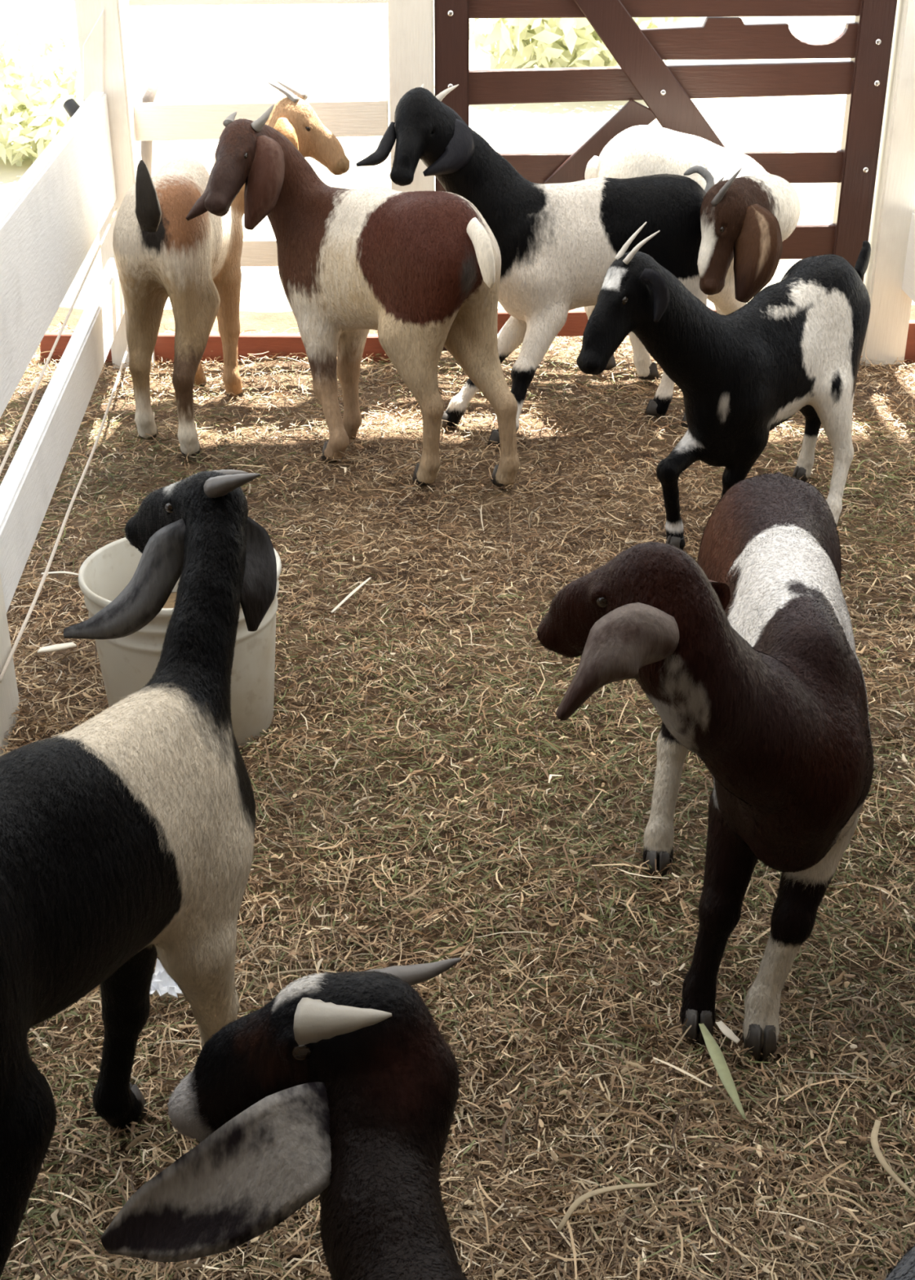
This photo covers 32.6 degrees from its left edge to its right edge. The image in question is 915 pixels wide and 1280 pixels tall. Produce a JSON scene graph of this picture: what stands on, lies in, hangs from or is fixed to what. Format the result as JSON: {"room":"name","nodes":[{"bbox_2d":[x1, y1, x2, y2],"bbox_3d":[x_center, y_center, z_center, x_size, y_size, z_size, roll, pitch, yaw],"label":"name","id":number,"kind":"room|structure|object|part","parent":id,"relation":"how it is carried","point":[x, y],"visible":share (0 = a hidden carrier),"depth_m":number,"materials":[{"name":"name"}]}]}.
{"room":"goat pen","nodes":[
{"label":"goat pen","id":0,"kind":"room"},
{"bbox_2d":[0,305,914,1279],"bbox_3d":[0.100,0.215,2.536,5.000,0.037,5.500,0,28,0],"label":"floor","id":1,"kind":"structure","parent":0,"point":[281,322],"depth_m":2.71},
{"bbox_2d":[40,571,78,575],"bbox_3d":[-0.790,-0.133,3.112,0.079,0.006,0.008,2,28,4],"label":"dry stalk","id":2,"kind":"object","parent":1,"relation":"on","point":[51,572],"visible":0.86,"depth_m":3.11,"materials":[{"name":"beige plant"}]},
{"bbox_2d":[0,0,155,756],"bbox_3d":[-0.850,-0.697,2.996,0.137,1.270,2.871,-2,28,-3],"label":"wooden fence","id":3,"kind":"object","parent":1,"relation":"on","point":[51,218],"visible":0.72,"depth_m":3.31,"materials":[{"name":"white wood"}]},
{"bbox_3d":[-0.812,-0.351,2.354,0.139,1.250,0.200,0,27,0],"label":"post","id":4,"kind":"part","parent":3,"relation":"part of","materials":[{"name":"white wood"}]},
{"bbox_3d":[-0.828,-0.679,2.939,0.040,0.280,2.752,-2,28,-4],"label":"rail","id":5,"kind":"part","parent":3,"relation":"part of","materials":[{"name":"white wood"}]},
{"bbox_2d":[0,208,117,474],"bbox_3d":[-0.835,-0.681,3.338,0.006,0.060,1.957,-2,28,-4],"label":"twine","id":6,"kind":"object","parent":3,"relation":"attached to","point":[40,377],"visible":1,"depth_m":3.13,"materials":[{"name":"white fabric"}]},
{"bbox_3d":[-0.828,-0.358,3.106,0.040,0.137,2.752,-2,28,-4],"label":"rail","id":7,"kind":"part","parent":3,"relation":"part of","materials":[{"name":"white wood"}]},
{"bbox_2d":[0,345,128,683],"bbox_3d":[-0.821,-0.387,3.434,0.007,0.051,2.057,-2,28,-4],"label":"twine","id":8,"kind":"object","parent":3,"relation":"attached to","point":[20,634],"visible":0.97,"depth_m":3.10,"materials":[{"name":"white fabric"}]},
{"bbox_2d":[62,98,79,117],"bbox_3d":[-1.004,-1.387,4.109,0.071,0.068,0.038,20,33,33],"label":"pipe","id":9,"kind":"object","parent":3,"relation":"attached to","point":[70,105],"visible":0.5,"depth_m":4.09,"materials":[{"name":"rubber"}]},
{"bbox_3d":[-0.943,-1.519,4.057,0.079,0.225,0.030,0,27,0],"label":"rail","id":10,"kind":"part","parent":3,"relation":"part of","materials":[{"name":"white wood"}]},
{"bbox_3d":[-0.923,-1.330,4.212,0.113,1.270,0.120,0,27,0],"label":"post","id":11,"kind":"part","parent":3,"relation":"part of","materials":[{"name":"white wood"}]},
{"bbox_2d":[40,332,439,363],"bbox_3d":[-0.624,-0.837,4.474,1.147,0.084,0.030,0,28,0],"label":"baseboard","id":12,"kind":"structure","parent":1,"relation":"on","point":[248,343],"depth_m":4.46,"materials":[{"name":"red wood"}]},
{"bbox_2d":[128,0,434,266],"bbox_3d":[-0.489,-1.342,4.234,0.851,1.270,0.090,0,28,0],"label":"wooden fence","id":13,"kind":"object","parent":1,"relation":"on","point":[411,22],"visible":0.28,"depth_m":4.17,"materials":[{"name":"white wood"}]},
{"bbox_3d":[-0.517,-1.704,4.045,0.677,0.113,0.030,0,27,0],"label":"rail","id":14,"kind":"part","parent":13,"relation":"part of","materials":[{"name":"white wood"}]},
{"bbox_3d":[-0.552,-1.084,4.368,0.725,0.082,0.030,0,27,0],"label":"rail","id":15,"kind":"part","parent":13,"relation":"part of","materials":[{"name":"white wood"}]},
{"bbox_3d":[-0.536,-1.399,4.204,0.701,0.106,0.030,0,27,0],"label":"rail","id":16,"kind":"part","parent":13,"relation":"part of","materials":[{"name":"white wood"}]},
{"bbox_3d":[-0.122,-1.342,4.234,0.116,1.270,0.090,0,27,0],"label":"post","id":17,"kind":"part","parent":13,"relation":"part of","materials":[{"name":"white wood"}]},
{"bbox_2d":[101,957,467,1279],"bbox_3d":[0.016,0.717,0.912,0.307,0.605,1.083,-9,29,-17],"label":"goat","id":18,"kind":"object","parent":1,"relation":"on","point":[343,1088],"visible":1,"depth_m":1.17},
{"bbox_2d":[0,321,914,1279],"bbox_3d":[-0.002,-0.056,2.984,3.653,0.100,3.984,0,28,0],"label":"bedding","id":19,"kind":"object","parent":1,"relation":"on","point":[807,1260],"depth_m":2.18,"materials":[{"name":"beige plant"}]},
{"bbox_2d":[37,641,76,653],"bbox_3d":[-0.725,0.015,2.829,0.070,0.011,0.028,-8,29,-15],"label":"chip","id":20,"kind":"object","parent":19,"relation":"on","point":[55,647],"visible":1,"depth_m":2.83,"materials":[{"name":"white wood"}]},
{"bbox_2d":[0,469,276,1277],"bbox_3d":[-0.432,0.298,1.557,0.335,0.758,0.904,13,30,24],"label":"goat","id":21,"kind":"object","parent":19,"relation":"on","point":[126,834],"visible":0.96,"depth_m":1.56},
{"bbox_2d":[149,958,183,998],"bbox_3d":[-0.365,0.435,1.996,0.058,0.031,0.053,0,28,0],"label":"paper scrap","id":22,"kind":"object","parent":19,"relation":"on","point":[162,984],"visible":0.52,"depth_m":1.99,"materials":[{"name":"white paper"}]},
{"bbox_2d":[77,537,281,749],"bbox_3d":[-0.449,0.006,2.599,0.326,0.289,0.331,0,28,0],"label":"bucket","id":23,"kind":"object","parent":19,"relation":"on","point":[127,663],"visible":0.31,"depth_m":2.53,"materials":[{"name":"white plastic"}]},
{"bbox_2d":[112,80,349,457],"bbox_3d":[-0.632,-0.955,3.923,0.409,0.790,0.719,17,32,29],"label":"goat","id":24,"kind":"object","parent":19,"relation":"on","point":[160,255],"visible":0.88,"depth_m":3.73},
{"bbox_2d":[330,577,371,613],"bbox_3d":[-0.202,-0.089,3.021,0.011,0.012,0.158,12,30,22],"label":"dry stalk","id":25,"kind":"object","parent":19,"relation":"on","point":[357,588],"visible":1,"depth_m":3.00,"materials":[{"name":"beige plant"}]},
{"bbox_2d":[185,104,519,487],"bbox_3d":[-0.207,-0.793,3.587,0.783,0.814,0.384,8,29,16],"label":"goat","id":26,"kind":"object","parent":19,"relation":"on","point":[420,269],"visible":1,"depth_m":3.48},
{"bbox_2d":[355,84,715,448],"bbox_3d":[0.210,-0.903,3.781,0.898,0.829,0.303,-4,28,-7],"label":"goat","id":27,"kind":"object","parent":19,"relation":"on","point":[557,243],"visible":0.67,"depth_m":3.72},
{"bbox_2d":[556,1182,657,1231],"bbox_3d":[0.159,0.603,1.685,0.126,0.018,0.019,-14,31,-25],"label":"dry stalk","id":28,"kind":"object","parent":19,"relation":"on","point":[575,1204],"visible":1,"depth_m":1.68,"materials":[{"name":"beige plant"}]},
{"bbox_2d":[583,124,800,380],"bbox_3d":[0.584,-0.920,3.968,0.555,0.687,0.609,4,28,7],"label":"goat","id":29,"kind":"object","parent":19,"relation":"on","point":[748,212],"visible":0.62,"depth_m":3.72},
{"bbox_2d":[535,471,874,1060],"bbox_3d":[0.378,0.089,1.998,0.362,0.720,0.945,13,30,23],"label":"goat","id":30,"kind":"object","parent":19,"relation":"on","point":[744,653],"visible":1,"depth_m":1.73},
{"bbox_3d":[0.313,0.509,1.866,0.016,0.017,0.169,-3,28,-6],"label":"leaf blade","id":31,"kind":"part","parent":19,"relation":"part of","materials":[{"name":"green plant"}]},
{"bbox_2d":[576,222,871,550],"bbox_3d":[0.614,-0.534,3.221,0.887,0.700,0.272,-24,36,-38],"label":"goat","id":32,"kind":"object","parent":19,"relation":"on","point":[797,345],"visible":0.95,"depth_m":3.18},
{"bbox_2d":[715,1021,740,1044],"bbox_3d":[0.330,0.481,1.921,0.015,0.007,0.043,-14,30,-24],"label":"husk","id":33,"kind":"object","parent":19,"relation":"on","point":[723,1028],"visible":1,"depth_m":1.92,"materials":[{"name":"beige plant"}]},
{"bbox_2d":[871,1119,914,1198],"bbox_3d":[0.477,0.573,1.743,0.032,0.019,0.117,-3,28,-5],"label":"dry stalk","id":34,"kind":"object","parent":19,"relation":"on","point":[874,1135],"visible":1,"depth_m":1.73,"materials":[{"name":"beige plant"}]},
{"bbox_2d":[859,0,914,365],"bbox_3d":[1.218,-0.822,3.203,0.125,1.300,2.440,0,28,0],"label":"post","id":35,"kind":"object","parent":1,"relation":"on","point":[889,278],"visible":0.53,"depth_m":4.27,"materials":[{"name":"white wood"}]},
{"bbox_2d":[434,0,897,351],"bbox_3d":[0.538,-1.359,4.213,1.197,1.180,0.072,0,28,0],"label":"gate","id":36,"kind":"object","parent":35,"relation":"attached to","point":[642,73],"visible":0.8,"depth_m":4.14,"materials":[{"name":"wood"}]},
{"bbox_3d":[0.563,-0.909,4.459,1.113,0.087,0.030,0,27,0],"label":"rail","id":37,"kind":"part","parent":36,"relation":"part of","materials":[{"name":"wood"}]},
{"bbox_3d":[0.547,-1.483,4.160,1.082,0.109,0.030,0,27,0],"label":"rail","id":38,"kind":"part","parent":36,"relation":"part of","materials":[{"name":"brown wood"}]},
{"bbox_3d":[0.535,-1.678,4.059,1.059,0.117,0.030,0,27,0],"label":"rail","id":39,"kind":"part","parent":36,"relation":"part of","materials":[{"name":"brown wood"}]},
{"bbox_3d":[0.552,-1.286,4.263,1.092,0.095,0.030,0,27,0],"label":"rail","id":40,"kind":"part","parent":36,"relation":"part of","materials":[{"name":"wood"}]},
{"bbox_3d":[0.768,-1.582,4.109,0.618,0.103,0.030,0,27,0],"label":"rail","id":41,"kind":"part","parent":36,"relation":"part of","materials":[{"name":"brown wood"}]},
{"bbox_3d":[0.555,-1.105,4.357,1.098,0.107,0.030,0,27,0],"label":"rail","id":42,"kind":"part","parent":36,"relation":"part of","materials":[{"name":"brown wood"}]},
{"bbox_3d":[1.260,-0.546,3.301,0.040,0.220,2.360,0,27,0],"label":"rail","id":43,"kind":"part","parent":35,"relation":"part of","materials":[{"name":"white wood"}]},
{"bbox_2d":[882,1244,914,1279],"bbox_3d":[0.611,0.726,0.776,0.231,0.714,1.058,-17,32,-29],"label":"goat","id":44,"kind":"object","parent":1,"relation":"on","point":[904,1269],"visible":1,"depth_m":1.07},
{"bbox_2d":[903,320,914,362],"bbox_3d":[1.354,-0.853,4.466,0.324,0.119,0.030,0,28,0],"label":"baseboard","id":45,"kind":"structure","parent":1,"relation":"on","point":[910,345],"depth_m":4.45,"materials":[{"name":"red wood"}]},
{"label":"outside","id":46,"kind":"structure","parent":0,"visible":0},
{"bbox_2d":[0,0,914,312],"bbox_3d":[0.000,-4.304,11.288,28.000,0.001,36.000,0,28,0],"label":"ground","id":47,"kind":"structure","parent":46,"point":[208,53],"depth_m":9.32,"materials":[{"name":"white"}]},
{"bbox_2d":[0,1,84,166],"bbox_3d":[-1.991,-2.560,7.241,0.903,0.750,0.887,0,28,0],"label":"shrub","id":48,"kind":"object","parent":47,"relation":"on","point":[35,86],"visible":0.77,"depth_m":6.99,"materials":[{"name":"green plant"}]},
{"bbox_2d":[140,63,165,176],"bbox_3d":[-1.063,-1.648,5.470,0.059,0.678,0.208,18,33,31],"label":"wooden stake","id":49,"kind":"object","parent":47,"relation":"on","point":[146,146],"visible":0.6,"depth_m":5.38,"materials":[{"name":"grey wood"}]},
{"bbox_2d":[469,17,704,69],"bbox_3d":[0.713,-3.889,9.271,1.633,1.350,1.597,0,28,0],"label":"shrub","id":50,"kind":"object","parent":47,"relation":"on","point":[555,42],"visible":0.41,"depth_m":8.95,"materials":[{"name":"green plant"}]}
]}

